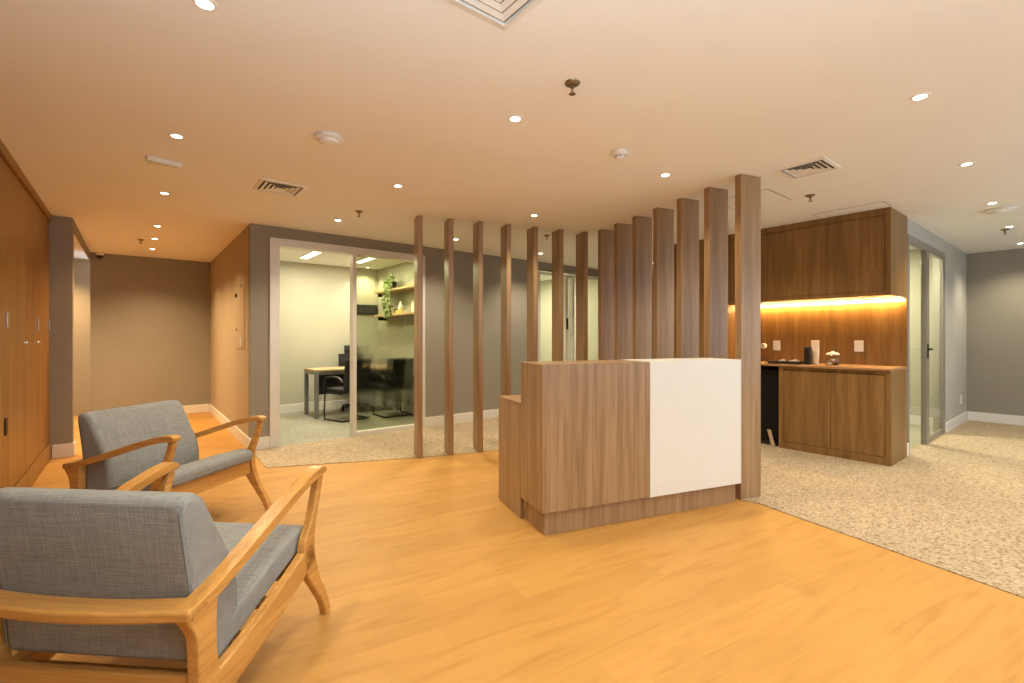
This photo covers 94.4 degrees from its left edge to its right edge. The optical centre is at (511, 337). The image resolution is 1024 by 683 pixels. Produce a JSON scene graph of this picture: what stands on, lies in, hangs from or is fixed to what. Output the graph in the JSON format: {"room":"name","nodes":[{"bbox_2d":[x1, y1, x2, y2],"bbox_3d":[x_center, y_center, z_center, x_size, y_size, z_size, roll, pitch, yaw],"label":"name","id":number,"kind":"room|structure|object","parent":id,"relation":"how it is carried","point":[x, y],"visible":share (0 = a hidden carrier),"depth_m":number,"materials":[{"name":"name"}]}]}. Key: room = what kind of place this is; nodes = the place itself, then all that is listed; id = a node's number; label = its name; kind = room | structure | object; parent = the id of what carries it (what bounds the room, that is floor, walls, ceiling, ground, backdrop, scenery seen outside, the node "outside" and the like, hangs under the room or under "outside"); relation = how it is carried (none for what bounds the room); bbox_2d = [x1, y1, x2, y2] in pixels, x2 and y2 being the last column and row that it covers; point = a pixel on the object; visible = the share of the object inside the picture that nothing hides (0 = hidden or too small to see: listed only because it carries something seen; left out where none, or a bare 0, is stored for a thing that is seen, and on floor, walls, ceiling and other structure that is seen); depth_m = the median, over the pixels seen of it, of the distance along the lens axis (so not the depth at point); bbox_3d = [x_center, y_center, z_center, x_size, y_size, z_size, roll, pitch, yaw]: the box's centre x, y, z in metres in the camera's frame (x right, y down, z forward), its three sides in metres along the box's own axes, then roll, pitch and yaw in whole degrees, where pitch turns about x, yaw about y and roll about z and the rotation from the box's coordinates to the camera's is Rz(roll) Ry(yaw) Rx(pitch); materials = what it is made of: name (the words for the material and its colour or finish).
{"room":"lobby","nodes":[
{"label":"lobby","id":0,"kind":"room"},
{"bbox_2d":[74,258,89,415],"bbox_3d":[-7.096,-0.004,5.576,3.106,2.568,3.670,0,0,-39],"label":"wall","id":1,"kind":"structure","parent":0,"point":[81,266],"depth_m":7.79,"materials":[{"name":"beige paint"}]},
{"bbox_2d":[74,222,89,258],"bbox_3d":[-5.613,-1.235,6.191,0.022,0.106,2.520,0,0,-39],"label":"wall","id":2,"kind":"structure","parent":0,"point":[77,233],"depth_m":5.98,"materials":[{"name":"grey paint"}]},
{"bbox_2d":[90,252,209,411],"bbox_3d":[-5.786,-0.004,7.742,1.644,2.568,0.120,0,0,-39],"label":"wall","id":3,"kind":"structure","parent":0,"point":[150,317],"depth_m":7.61,"materials":[{"name":"grey paint"}]},
{"bbox_2d":[182,404,208,413],"bbox_3d":[-5.789,1.210,7.651,1.526,0.140,0.019,0,0,-39],"label":"baseboard","id":4,"kind":"structure","parent":3,"relation":"attached to","point":[188,409],"depth_m":8.01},
{"bbox_2d":[210,226,247,435],"bbox_3d":[-4.070,-0.004,6.829,0.101,2.568,3.448,0,0,-39],"label":"wall","id":5,"kind":"structure","parent":0,"point":[229,268],"depth_m":6.58,"materials":[{"name":"beige paint"}]},
{"bbox_2d":[209,404,248,448],"bbox_3d":[-4.078,1.210,6.745,0.021,0.140,3.570,0,0,-39],"label":"baseboard","id":6,"kind":"structure","parent":5,"relation":"attached to","point":[235,431],"depth_m":6.21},
{"bbox_2d":[235,283,244,349],"bbox_3d":[-3.361,-0.246,5.840,0.026,0.788,0.558,0,0,-39],"label":"electrical panel","id":7,"kind":"object","parent":5,"relation":"attached to","point":[240,290],"visible":1,"depth_m":5.81,"materials":[{"name":"beige paint"}]},
{"bbox_2d":[248,223,597,437],"bbox_3d":[-0.029,-0.004,7.770,7.590,2.568,0.122,0,0,-39],"label":"wall","id":8,"kind":"structure","parent":0,"point":[258,235],"depth_m":6.89,"materials":[{"name":"grey paint"}]},
{"bbox_2d":[269,237,424,447],"bbox_3d":[-2.054,0.062,6.140,2.000,2.435,0.150,0,0,-39],"label":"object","id":9,"kind":"structure","parent":8,"relation":"in","point":[379,371],"depth_m":6.17,"materials":[{"name":"metal"}]},
{"bbox_2d":[249,409,498,449],"bbox_3d":[-1.262,1.210,6.696,4.358,0.140,0.020,0,0,-39],"label":"baseboard","id":10,"kind":"structure","parent":8,"relation":"attached to","point":[263,442],"depth_m":6.89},
{"bbox_2d":[538,271,597,360],"bbox_3d":[1.095,0.080,8.638,1.750,2.400,0.165,0,0,-39],"label":"door frame","id":11,"kind":"structure","parent":8,"relation":"in","point":[568,280],"depth_m":8.49,"materials":[{"name":"metal"}]},
{"bbox_2d":[280,261,597,405],"bbox_3d":[-1.323,-0.004,8.509,6.290,2.568,2.650,0,0,-39],"label":"wall","id":12,"kind":"structure","parent":0,"point":[314,298],"depth_m":8.41,"materials":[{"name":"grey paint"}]},
{"bbox_2d":[280,399,413,413],"bbox_3d":[-1.329,1.210,8.421,6.170,0.140,2.520,0,0,-39],"label":"baseboard","id":13,"kind":"structure","parent":12,"relation":"attached to","point":[287,408],"depth_m":8.28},
{"bbox_2d":[357,304,377,314],"bbox_3d":[-2.719,-0.520,8.888,0.400,0.180,0.054,0,0,-39],"label":"wall display","id":14,"kind":"object","parent":12,"relation":"attached to","point":[361,309],"visible":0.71,"depth_m":8.87,"materials":[{"name":"black plastic"}]},
{"bbox_2d":[374,312,413,320],"bbox_3d":[-1.775,-0.352,7.873,0.229,0.095,2.020,0,0,-39],"label":"wall shelf","id":15,"kind":"object","parent":12,"relation":"attached to","point":[380,317],"visible":0.44,"depth_m":7.99,"materials":[{"name":"brown wood"}]},
{"bbox_2d":[395,309,410,312],"bbox_3d":[-1.823,-0.429,7.924,0.163,0.056,0.260,0,0,-39],"label":"book","id":16,"kind":"object","parent":15,"relation":"on","point":[401,310],"visible":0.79,"depth_m":7.84,"materials":[{"name":"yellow paper"}]},
{"bbox_2d":[398,301,403,309],"bbox_3d":[-1.874,-0.532,7.973,0.100,0.150,0.100,0,0,0],"label":"vase","id":17,"kind":"object","parent":16,"relation":"on","point":[400,306],"visible":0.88,"depth_m":7.94,"materials":[{"name":"white ceramic"}]},
{"bbox_2d":[411,301,413,311],"bbox_3d":[-1.597,-0.501,7.772,0.018,0.200,0.220,0,0,-39],"label":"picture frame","id":18,"kind":"object","parent":15,"relation":"on","point":[412,302],"visible":0.25,"depth_m":7.83,"materials":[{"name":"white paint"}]},
{"bbox_2d":[374,284,413,296],"bbox_3d":[-1.775,-0.777,7.873,0.229,0.095,2.020,0,0,-39],"label":"wall shelf","id":19,"kind":"object","parent":12,"relation":"attached to","point":[409,287],"visible":0.43,"depth_m":8.00,"materials":[{"name":"brown wood"}]},
{"bbox_2d":[381,273,396,324],"bbox_3d":[-2.127,-0.652,8.091,0.285,0.889,0.329,0,0,0],"label":"trailing plant","id":20,"kind":"object","parent":19,"relation":"on","point":[390,283],"visible":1,"depth_m":8.07,"materials":[{"name":"green plant"}]},
{"bbox_2d":[0,0,1023,280],"bbox_3d":[0.080,-1.348,5.150,13.950,0.120,13.450,0,0,-39],"label":"ceiling","id":21,"kind":"structure","parent":0,"point":[420,96],"depth_m":2.72,"materials":[{"name":"paint"}]},
{"bbox_2d":[0,139,51,221],"bbox_3d":[-3.782,-1.254,3.628,0.035,0.068,3.510,0,0,-39],"label":"trim","id":22,"kind":"structure","parent":21,"relation":"attached to","point":[5,154],"depth_m":3.72,"materials":[{"name":"laminate"}]},
{"bbox_2d":[96,252,103,258],"bbox_3d":[-6.264,-1.241,7.206,0.100,0.094,0.100,0,0,-39],"label":"security camera","id":23,"kind":"object","parent":21,"relation":"attached to","point":[100,255],"visible":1,"depth_m":7.18,"materials":[{"name":"white paint"}]},
{"bbox_2d":[145,155,181,168],"bbox_3d":[-2.527,-1.270,3.441,0.056,0.037,0.210,0,0,42],"label":"recessed light","id":24,"kind":"object","parent":21,"relation":"in","point":[155,160],"visible":1,"depth_m":3.42,"materials":[{"name":"white paint"}]},
{"bbox_2d":[148,160,179,168],"bbox_3d":[-2.527,-1.253,3.441,0.044,0.004,0.184,0,0,42],"label":"diffuser","id":25,"kind":"object","parent":24,"relation":"attached to","point":[160,162],"depth_m":3.43,"materials":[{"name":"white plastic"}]},
{"bbox_2d":[168,133,184,138],"bbox_3d":[-2.147,-1.286,3.034,0.092,0.004,0.092,0,0,-39],"label":"recessed light","id":26,"kind":"object","parent":21,"relation":"in","point":[173,135],"visible":1,"depth_m":3.03,"materials":[{"name":"white paint"}]},
{"bbox_2d":[191,0,218,11],"bbox_3d":[-1.186,-1.286,1.830,0.092,0.004,0.092,0,0,-39],"label":"recessed light","id":27,"kind":"object","parent":21,"relation":"in","point":[205,5],"visible":1,"depth_m":1.84,"materials":[{"name":"white paint"}]},
{"bbox_2d":[252,178,307,196],"bbox_3d":[-1.997,-1.282,4.080,0.360,0.012,0.360,0,0,-39],"label":"ceiling vent","id":28,"kind":"object","parent":21,"relation":"in","point":[265,185],"visible":1,"depth_m":4.07,"materials":[{"name":"white metal"}]},
{"bbox_2d":[299,252,320,258],"bbox_3d":[-2.999,-1.279,7.203,0.140,0.018,1.200,0,0,-39],"label":"recessed light","id":29,"kind":"object","parent":21,"relation":"in","point":[310,254],"visible":0.56,"depth_m":7.36,"materials":[{"name":"white paint"}]},
{"bbox_2d":[314,131,342,146],"bbox_3d":[-1.176,-1.263,3.044,0.176,0.050,0.176,0,0,-39],"label":"smoke detector","id":30,"kind":"object","parent":21,"relation":"attached to","point":[330,139],"visible":1,"depth_m":3.00,"materials":[{"name":"white paint"}]},
{"bbox_2d":[357,257,375,262],"bbox_3d":[-2.210,-1.279,7.577,0.140,0.018,1.400,0,0,-39],"label":"recessed light","id":31,"kind":"object","parent":21,"relation":"in","point":[366,259],"visible":0.24,"depth_m":7.84,"materials":[{"name":"white paint"}]},
{"bbox_2d":[392,184,402,187],"bbox_3d":[-0.970,-1.286,4.031,0.092,0.004,0.092,0,0,-39],"label":"recessed light","id":32,"kind":"object","parent":21,"relation":"in","point":[393,185],"visible":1,"depth_m":4.02,"materials":[{"name":"white paint"}]},
{"bbox_2d":[446,0,542,30],"bbox_3d":[-0.057,-1.282,1.714,0.380,0.012,0.380,0,0,-39],"label":"ceiling vent","id":33,"kind":"object","parent":21,"relation":"in","point":[503,14],"visible":1,"depth_m":1.85,"materials":[{"name":"white metal"}]},
{"bbox_2d":[507,115,522,122],"bbox_3d":[0.019,-1.286,2.792,0.092,0.004,0.092,0,0,-39],"label":"recessed light","id":34,"kind":"object","parent":21,"relation":"in","point":[513,118],"visible":1,"depth_m":2.78,"materials":[{"name":"white paint"}]},
{"bbox_2d":[564,79,579,95],"bbox_3d":[0.305,-1.259,2.400,0.080,0.058,0.080,0,0,17],"label":"sprinkler","id":35,"kind":"object","parent":21,"relation":"attached to","point":[570,83],"visible":1,"depth_m":2.39,"materials":[{"name":"gold metal"}]},
{"bbox_2d":[612,149,627,160],"bbox_3d":[0.750,-1.260,3.292,0.112,0.055,0.112,0,0,-39],"label":"smoke detector","id":36,"kind":"object","parent":21,"relation":"attached to","point":[619,154],"visible":1,"depth_m":3.26,"materials":[{"name":"white paint"}]},
{"bbox_2d":[659,173,670,176],"bbox_3d":[1.215,-1.286,3.759,0.092,0.004,0.092,0,0,-39],"label":"recessed light","id":37,"kind":"object","parent":21,"relation":"in","point":[662,174],"visible":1,"depth_m":3.75,"materials":[{"name":"white paint"}]},
{"bbox_2d":[728,189,791,208],"bbox_3d":[2.258,-1.286,4.464,0.500,0.003,0.500,0,0,-39],"label":"ceiling hatch","id":38,"kind":"object","parent":21,"relation":"attached to","point":[768,196],"visible":0.49,"depth_m":4.39,"materials":[{"name":"paint"}]},
{"bbox_2d":[775,156,840,178],"bbox_3d":[2.253,-1.282,3.610,0.335,0.012,0.335,0,0,-39],"label":"ceiling vent","id":39,"kind":"object","parent":21,"relation":"in","point":[822,164],"visible":1,"depth_m":3.59,"materials":[{"name":"white metal"}]},
{"bbox_2d":[805,194,814,201],"bbox_3d":[2.702,-1.259,4.293,0.080,0.058,0.080,0,0,17],"label":"sprinkler","id":40,"kind":"object","parent":21,"relation":"attached to","point":[810,196],"visible":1,"depth_m":4.28,"materials":[{"name":"gold metal"}]},
{"bbox_2d":[812,201,890,217],"bbox_3d":[3.424,-1.286,4.800,0.240,0.003,0.610,0,0,-39],"label":"ceiling hatch","id":41,"kind":"object","parent":21,"relation":"attached to","point":[878,204],"visible":1,"depth_m":4.77,"materials":[{"name":"paint"}]},
{"bbox_2d":[909,92,930,100],"bbox_3d":[2.184,-1.286,2.537,0.092,0.004,0.092,0,0,-39],"label":"recessed light","id":42,"kind":"object","parent":21,"relation":"in","point":[920,96],"visible":1,"depth_m":2.53,"materials":[{"name":"white paint"}]},
{"bbox_2d":[958,162,974,166],"bbox_3d":[3.380,-1.286,3.524,0.092,0.004,0.092,0,0,-39],"label":"recessed light","id":43,"kind":"object","parent":21,"relation":"in","point":[966,163],"visible":1,"depth_m":3.52,"materials":[{"name":"white paint"}]},
{"bbox_2d":[982,206,1017,214],"bbox_3d":[4.906,-1.266,4.766,0.250,0.045,0.250,0,0,-39],"label":"air vent","id":44,"kind":"object","parent":21,"relation":"attached to","point":[1006,209],"visible":1,"depth_m":4.71,"materials":[{"name":"white paint"}]},
{"bbox_2d":[31,404,1023,682],"bbox_3d":[0.080,1.327,5.150,13.950,0.105,13.450,0,0,-39],"label":"floor","id":45,"kind":"structure","parent":0,"point":[427,576],"depth_m":2.34,"materials":[{"name":"brown wood"}]},
{"bbox_2d":[0,156,8,488],"bbox_3d":[-3.532,0.030,2.938,0.496,2.500,0.696,0,0,-39],"label":"tall cabinet","id":46,"kind":"object","parent":45,"relation":"on","point":[4,314],"visible":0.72,"depth_m":3.24,"materials":[{"name":"laminate"}]},
{"bbox_2d":[4,418,7,435],"bbox_3d":[-3.508,0.620,3.287,0.008,0.120,0.060,0,0,-39],"label":"handle","id":47,"kind":"object","parent":46,"relation":"attached to","point":[5,419],"depth_m":3.27,"materials":[{"name":"black plastic"}]},
{"bbox_2d":[8,167,27,486],"bbox_3d":[-3.966,0.030,3.487,0.502,2.500,0.696,0,0,-39],"label":"tall cabinet","id":48,"kind":"object","parent":45,"relation":"on","point":[17,477],"visible":0.6,"depth_m":3.60,"materials":[{"name":"laminate"}]},
{"bbox_2d":[25,190,40,487],"bbox_3d":[-4.403,0.030,4.035,0.502,2.500,0.696,0,0,-39],"label":"tall cabinet","id":49,"kind":"object","parent":45,"relation":"on","point":[32,320],"visible":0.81,"depth_m":4.13,"materials":[{"name":"laminate"}]},
{"bbox_2d":[38,209,50,472],"bbox_3d":[-4.842,0.030,4.580,0.496,2.500,0.696,0,0,-39],"label":"tall cabinet","id":50,"kind":"object","parent":45,"relation":"on","point":[44,445],"visible":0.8,"depth_m":4.68,"materials":[{"name":"laminate"}]},
{"bbox_2d":[49,216,73,457],"bbox_3d":[-5.945,-0.004,4.230,2.986,2.568,0.130,0,0,-39],"label":"wall pier","id":51,"kind":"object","parent":45,"relation":"on","point":[61,229],"visible":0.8,"depth_m":5.06,"materials":[{"name":"grey paint"}]},
{"bbox_2d":[52,441,75,458],"bbox_3d":[-4.829,1.210,5.109,0.177,0.140,0.148,0,0,-39],"label":"baseboard","id":52,"kind":"object","parent":51,"relation":"attached to","point":[61,450],"visible":1,"depth_m":5.06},
{"bbox_2d":[0,462,329,682],"bbox_3d":[-1.270,0.881,1.809,0.778,0.810,0.919,0,0,5],"label":"armchair","id":53,"kind":"object","parent":45,"relation":"on","point":[127,571],"visible":1,"depth_m":1.47,"materials":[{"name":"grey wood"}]},
{"bbox_2d":[0,487,236,660],"bbox_3d":[-1.293,0.747,1.554,0.670,0.541,0.264,0,0,5],"label":"cushion","id":54,"kind":"object","parent":53,"relation":"on","point":[155,548],"depth_m":1.45,"materials":[{"name":"grey fabric"}]},
{"bbox_2d":[214,522,302,657],"bbox_3d":[-1.267,0.940,1.853,0.670,0.240,0.583,0,0,5],"label":"seat cushion","id":55,"kind":"object","parent":53,"relation":"on","point":[245,593],"depth_m":1.80,"materials":[{"name":"grey fabric"}]},
{"bbox_2d":[62,400,270,510],"bbox_3d":[-2.299,0.881,3.236,0.919,0.810,0.778,0,0,11],"label":"armchair","id":56,"kind":"object","parent":45,"relation":"on","point":[118,445],"visible":0.72,"depth_m":3.13,"materials":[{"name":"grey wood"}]},
{"bbox_2d":[78,400,198,489],"bbox_3d":[-2.550,0.747,3.287,0.264,0.541,0.670,0,0,12],"label":"cushion","id":57,"kind":"object","parent":56,"relation":"on","point":[101,431],"depth_m":3.13,"materials":[{"name":"grey fabric"}]},
{"bbox_2d":[106,448,252,490],"bbox_3d":[-2.256,0.940,3.228,0.583,0.240,0.670,0,0,12],"label":"seat cushion","id":58,"kind":"object","parent":56,"relation":"on","point":[192,474],"depth_m":3.16,"materials":[{"name":"grey fabric"}]},
{"bbox_2d":[323,359,368,422],"bbox_3d":[-2.540,0.803,7.361,0.556,0.946,0.540,0,0,34],"label":"chair","id":59,"kind":"object","parent":45,"relation":"on","point":[345,389],"visible":0.45,"depth_m":7.12,"materials":[{"name":"black plastic"}]},
{"bbox_2d":[304,367,399,418],"bbox_3d":[-2.692,0.891,8.036,1.420,0.766,0.600,0,0,-39],"label":"office desk","id":60,"kind":"object","parent":45,"relation":"on","point":[320,373],"visible":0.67,"depth_m":7.67,"materials":[{"name":"brown wood"}]},
{"bbox_2d":[338,345,372,411],"bbox_3d":[-2.756,0.707,8.355,0.574,1.129,0.615,0,0,-39],"label":"swivel chair","id":61,"kind":"object","parent":45,"relation":"on","point":[342,358],"visible":0.3,"depth_m":8.42,"materials":[{"name":"black plastic"}]},
{"bbox_2d":[373,400,412,417],"bbox_3d":[-1.924,0.803,7.748,0.540,0.946,0.556,0,0,-39],"label":"chair","id":62,"kind":"object","parent":45,"relation":"on","point":[407,414],"visible":0.08,"depth_m":7.69,"materials":[{"name":"black plastic"}]},
{"bbox_2d":[499,358,740,535],"bbox_3d":[0.832,0.726,3.703,1.700,1.109,0.794,0,0,-22],"label":"reception desk","id":63,"kind":"object","parent":45,"relation":"on","point":[587,443],"depth_m":3.29,"materials":[{"name":"brown wood"}]},
{"bbox_2d":[255,418,1023,597],"bbox_3d":[3.224,1.277,4.832,9.031,0.006,8.530,0,0,-39],"label":"floor","id":64,"kind":"structure","parent":0,"point":[955,504],"depth_m":4.02,"materials":[{"name":"beige carpet"}]},
{"bbox_2d":[414,215,422,458],"bbox_3d":[-1.008,-0.004,5.099,0.055,2.567,0.200,0,0,-22],"label":"wooden slat","id":65,"kind":"object","parent":64,"relation":"on","point":[418,221],"visible":1,"depth_m":5.01,"materials":[{"name":"brown wood"}]},
{"bbox_2d":[444,218,453,455],"bbox_3d":[-0.696,-0.004,5.226,0.055,2.567,0.200,0,0,-22],"label":"wooden slat","id":66,"kind":"object","parent":64,"relation":"on","point":[448,224],"visible":1,"depth_m":5.14,"materials":[{"name":"brown wood"}]},
{"bbox_2d":[473,221,482,452],"bbox_3d":[-0.384,-0.004,5.353,0.055,2.567,0.200,0,0,-22],"label":"wooden slat","id":67,"kind":"object","parent":64,"relation":"on","point":[477,227],"visible":1,"depth_m":5.27,"materials":[{"name":"brown wood"}]},
{"bbox_2d":[501,224,510,395],"bbox_3d":[-0.072,-0.004,5.480,0.055,2.567,0.200,0,0,-22],"label":"wooden slat","id":68,"kind":"object","parent":64,"relation":"on","point":[506,229],"visible":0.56,"depth_m":5.39,"materials":[{"name":"brown wood"}]},
{"bbox_2d":[527,227,537,361],"bbox_3d":[0.239,-0.004,5.607,0.055,2.567,0.200,0,0,-22],"label":"wooden slat","id":69,"kind":"object","parent":64,"relation":"on","point":[532,233],"visible":0.56,"depth_m":5.53,"materials":[{"name":"brown wood"}]},
{"bbox_2d":[552,229,562,360],"bbox_3d":[0.551,-0.004,5.735,0.055,2.567,0.200,0,0,-22],"label":"wooden slat","id":70,"kind":"object","parent":64,"relation":"on","point":[557,236],"visible":0.56,"depth_m":5.68,"materials":[{"name":"brown wood"}]},
{"bbox_2d":[576,231,587,360],"bbox_3d":[0.863,-0.004,5.862,0.055,2.567,0.200,0,0,-22],"label":"wooden slat","id":71,"kind":"object","parent":64,"relation":"on","point":[581,238],"visible":0.56,"depth_m":5.79,"materials":[{"name":"brown wood"}]},
{"bbox_2d":[598,230,613,359],"bbox_3d":[1.146,-0.004,5.723,0.215,2.567,0.060,0,0,-22],"label":"wooden slat","id":72,"kind":"object","parent":64,"relation":"on","point":[605,237],"visible":0.42,"depth_m":5.69,"materials":[{"name":"brown wood"}]},
{"bbox_2d":[614,223,631,359],"bbox_3d":[1.272,-0.004,5.402,0.215,2.567,0.060,0,0,-22],"label":"wooden slat","id":73,"kind":"object","parent":64,"relation":"on","point":[622,233],"visible":0.44,"depth_m":5.37,"materials":[{"name":"brown wood"}]},
{"bbox_2d":[632,216,651,358],"bbox_3d":[1.397,-0.004,5.081,0.215,2.567,0.060,0,0,-22],"label":"wooden slat","id":74,"kind":"object","parent":64,"relation":"on","point":[641,226],"visible":0.56,"depth_m":5.05,"materials":[{"name":"brown wood"}]},
{"bbox_2d":[653,207,673,358],"bbox_3d":[1.523,-0.004,4.761,0.215,2.567,0.060,0,0,-22],"label":"wooden slat","id":75,"kind":"object","parent":64,"relation":"on","point":[663,218],"visible":0.56,"depth_m":4.73,"materials":[{"name":"brown wood"}]},
{"bbox_2d":[677,198,698,357],"bbox_3d":[1.648,-0.004,4.440,0.215,2.567,0.060,0,0,-22],"label":"wooden slat","id":76,"kind":"object","parent":64,"relation":"on","point":[687,209],"visible":0.56,"depth_m":4.40,"materials":[{"name":"brown wood"}]},
{"bbox_2d":[674,239,734,358],"bbox_3d":[2.644,-0.003,6.525,0.615,2.566,0.820,0,0,-39],"label":"wall panel","id":77,"kind":"object","parent":64,"relation":"on","point":[731,308],"visible":0.02,"depth_m":6.23,"materials":[{"name":"laminate"}]},
{"bbox_2d":[704,187,727,358],"bbox_3d":[1.774,-0.004,4.119,0.215,2.567,0.060,0,0,-22],"label":"wooden slat","id":78,"kind":"object","parent":64,"relation":"on","point":[715,199],"visible":0.56,"depth_m":4.08,"materials":[{"name":"brown wood"}]},
{"bbox_2d":[735,174,760,499],"bbox_3d":[1.888,-0.004,3.793,0.215,2.567,0.060,0,0,-22],"label":"wooden slat","id":79,"kind":"object","parent":64,"relation":"on","point":[747,187],"visible":1,"depth_m":3.76,"materials":[{"name":"brown wood"}]},
{"bbox_2d":[761,367,778,445],"bbox_3d":[3.089,0.830,5.908,0.460,0.900,0.620,0,0,-39],"label":"mini fridge","id":80,"kind":"object","parent":64,"relation":"on","point":[769,375],"visible":0.15,"depth_m":5.60,"materials":[{"name":"black metal"}]},
{"bbox_2d":[767,429,774,446],"bbox_3d":[3.025,1.178,5.531,0.030,0.190,0.107,0,0,-12],"label":"leaning board","id":81,"kind":"object","parent":64,"relation":"on","point":[768,430],"visible":1,"depth_m":5.52,"materials":[{"name":"brown wood"}]},
{"bbox_2d":[779,366,906,466],"bbox_3d":[3.645,0.808,5.264,0.605,0.943,1.040,0,0,-39],"label":"base cabinet","id":82,"kind":"object","parent":64,"relation":"on","point":[857,415],"visible":0.98,"depth_m":4.99,"materials":[{"name":"laminate"}]},
{"bbox_2d":[761,361,906,370],"bbox_3d":[3.424,0.324,5.520,0.630,0.023,1.715,0,0,-39],"label":"countertop","id":83,"kind":"structure","parent":82,"relation":"on","point":[763,363],"depth_m":5.07,"materials":[{"name":"laminate"}]},
{"bbox_2d":[768,360,803,364],"bbox_3d":[3.250,0.296,5.595,0.280,0.030,0.330,0,0,-39],"label":"serving tray","id":84,"kind":"object","parent":83,"relation":"on","point":[774,361],"visible":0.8,"depth_m":5.51,"materials":[{"name":"black plastic"}]},
{"bbox_2d":[804,346,811,364],"bbox_3d":[3.392,0.208,5.433,0.074,0.205,0.062,0,0,-39],"label":"canister","id":85,"kind":"object","parent":83,"relation":"on","point":[807,350],"visible":1,"depth_m":5.41,"materials":[{"name":"black plastic"}]},
{"bbox_2d":[812,350,818,363],"bbox_3d":[3.498,0.229,5.460,0.074,0.165,0.074,0,0,0],"label":"cup stack","id":86,"kind":"object","parent":83,"relation":"on","point":[815,353],"visible":0.98,"depth_m":5.43,"materials":[{"name":"white paper"}]},
{"bbox_2d":[825,351,840,364],"bbox_3d":[3.522,0.231,5.205,0.148,0.159,0.148,0,0,0],"label":"glass jar","id":87,"kind":"object","parent":83,"relation":"on","point":[831,352],"visible":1,"depth_m":5.18,"materials":[{"name":"clear glass"}]},
{"bbox_2d":[652,276,905,367],"bbox_3d":[3.689,-0.004,7.572,2.059,2.568,4.884,0,0,5],"label":"wall","id":88,"kind":"structure","parent":0,"point":[652,276],"depth_m":9.94,"materials":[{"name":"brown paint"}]},
{"bbox_2d":[728,207,906,304],"bbox_3d":[3.438,-0.853,5.531,0.615,0.866,1.715,0,0,-39],"label":"upper cabinet","id":89,"kind":"object","parent":88,"relation":"attached to","point":[860,255],"visible":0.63,"depth_m":5.05,"materials":[{"name":"laminate"}]},
{"bbox_2d":[761,298,904,306],"bbox_3d":[3.630,-0.404,5.687,0.050,0.030,1.700,0,0,-39],"label":"led strip","id":90,"kind":"object","parent":89,"relation":"attached to","point":[887,299],"visible":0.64,"depth_m":5.49,"materials":[{"name":"plastic"}]},
{"bbox_2d":[761,298,906,366],"bbox_3d":[3.675,-0.053,5.720,0.020,0.729,1.715,0,0,-39],"label":"backsplash panel","id":91,"kind":"object","parent":88,"relation":"attached to","point":[882,326],"visible":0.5,"depth_m":5.51,"materials":[{"name":"laminate"}]},
{"bbox_2d":[773,341,779,349],"bbox_3d":[3.384,0.104,6.060,0.011,0.125,0.088,0,0,-39],"label":"wall outlet","id":92,"kind":"object","parent":91,"relation":"attached to","point":[776,344],"visible":1,"depth_m":6.06,"materials":[{"name":"white paint"}]},
{"bbox_2d":[811,340,818,349],"bbox_3d":[3.657,0.100,5.718,0.011,0.125,0.088,0,0,-39],"label":"wall outlet","id":93,"kind":"object","parent":91,"relation":"attached to","point":[814,343],"visible":0.82,"depth_m":5.71,"materials":[{"name":"white paint"}]},
{"bbox_2d":[854,341,863,351],"bbox_3d":[3.932,0.100,5.374,0.011,0.125,0.088,0,0,-39],"label":"wall outlet","id":94,"kind":"object","parent":91,"relation":"attached to","point":[858,345],"visible":1,"depth_m":5.37,"materials":[{"name":"white paint"}]},
{"bbox_2d":[910,249,932,416],"bbox_3d":[5.424,-0.004,7.567,0.120,2.568,2.140,0,0,-39],"label":"wall","id":95,"kind":"structure","parent":0,"point":[915,254],"depth_m":6.88,"materials":[{"name":"grey paint"}]},
{"bbox_2d":[907,218,966,431],"bbox_3d":[5.614,-0.004,6.273,3.499,2.568,0.121,0,0,-39],"label":"wall","id":96,"kind":"structure","parent":0,"point":[955,259],"depth_m":6.60,"materials":[{"name":"grey paint"}]},
{"bbox_2d":[907,234,944,453],"bbox_3d":[5.044,0.080,5.719,1.900,2.400,0.105,0,0,-39],"label":"door","id":97,"kind":"structure","parent":96,"relation":"in","point":[926,250],"depth_m":5.63,"materials":[{"name":"grey metal"}]},
{"bbox_2d":[967,248,1023,415],"bbox_3d":[8.226,-0.004,5.901,0.120,2.568,3.960,0,0,-39],"label":"wall","id":98,"kind":"structure","parent":0,"point":[995,279],"depth_m":7.07,"materials":[{"name":"grey paint"}]},
{"bbox_2d":[910,411,1023,432],"bbox_3d":[6.516,1.210,6.549,7.030,0.140,2.045,0,0,22],"label":"baseboard","id":99,"kind":"structure","parent":98,"relation":"attached to","point":[953,423],"depth_m":6.95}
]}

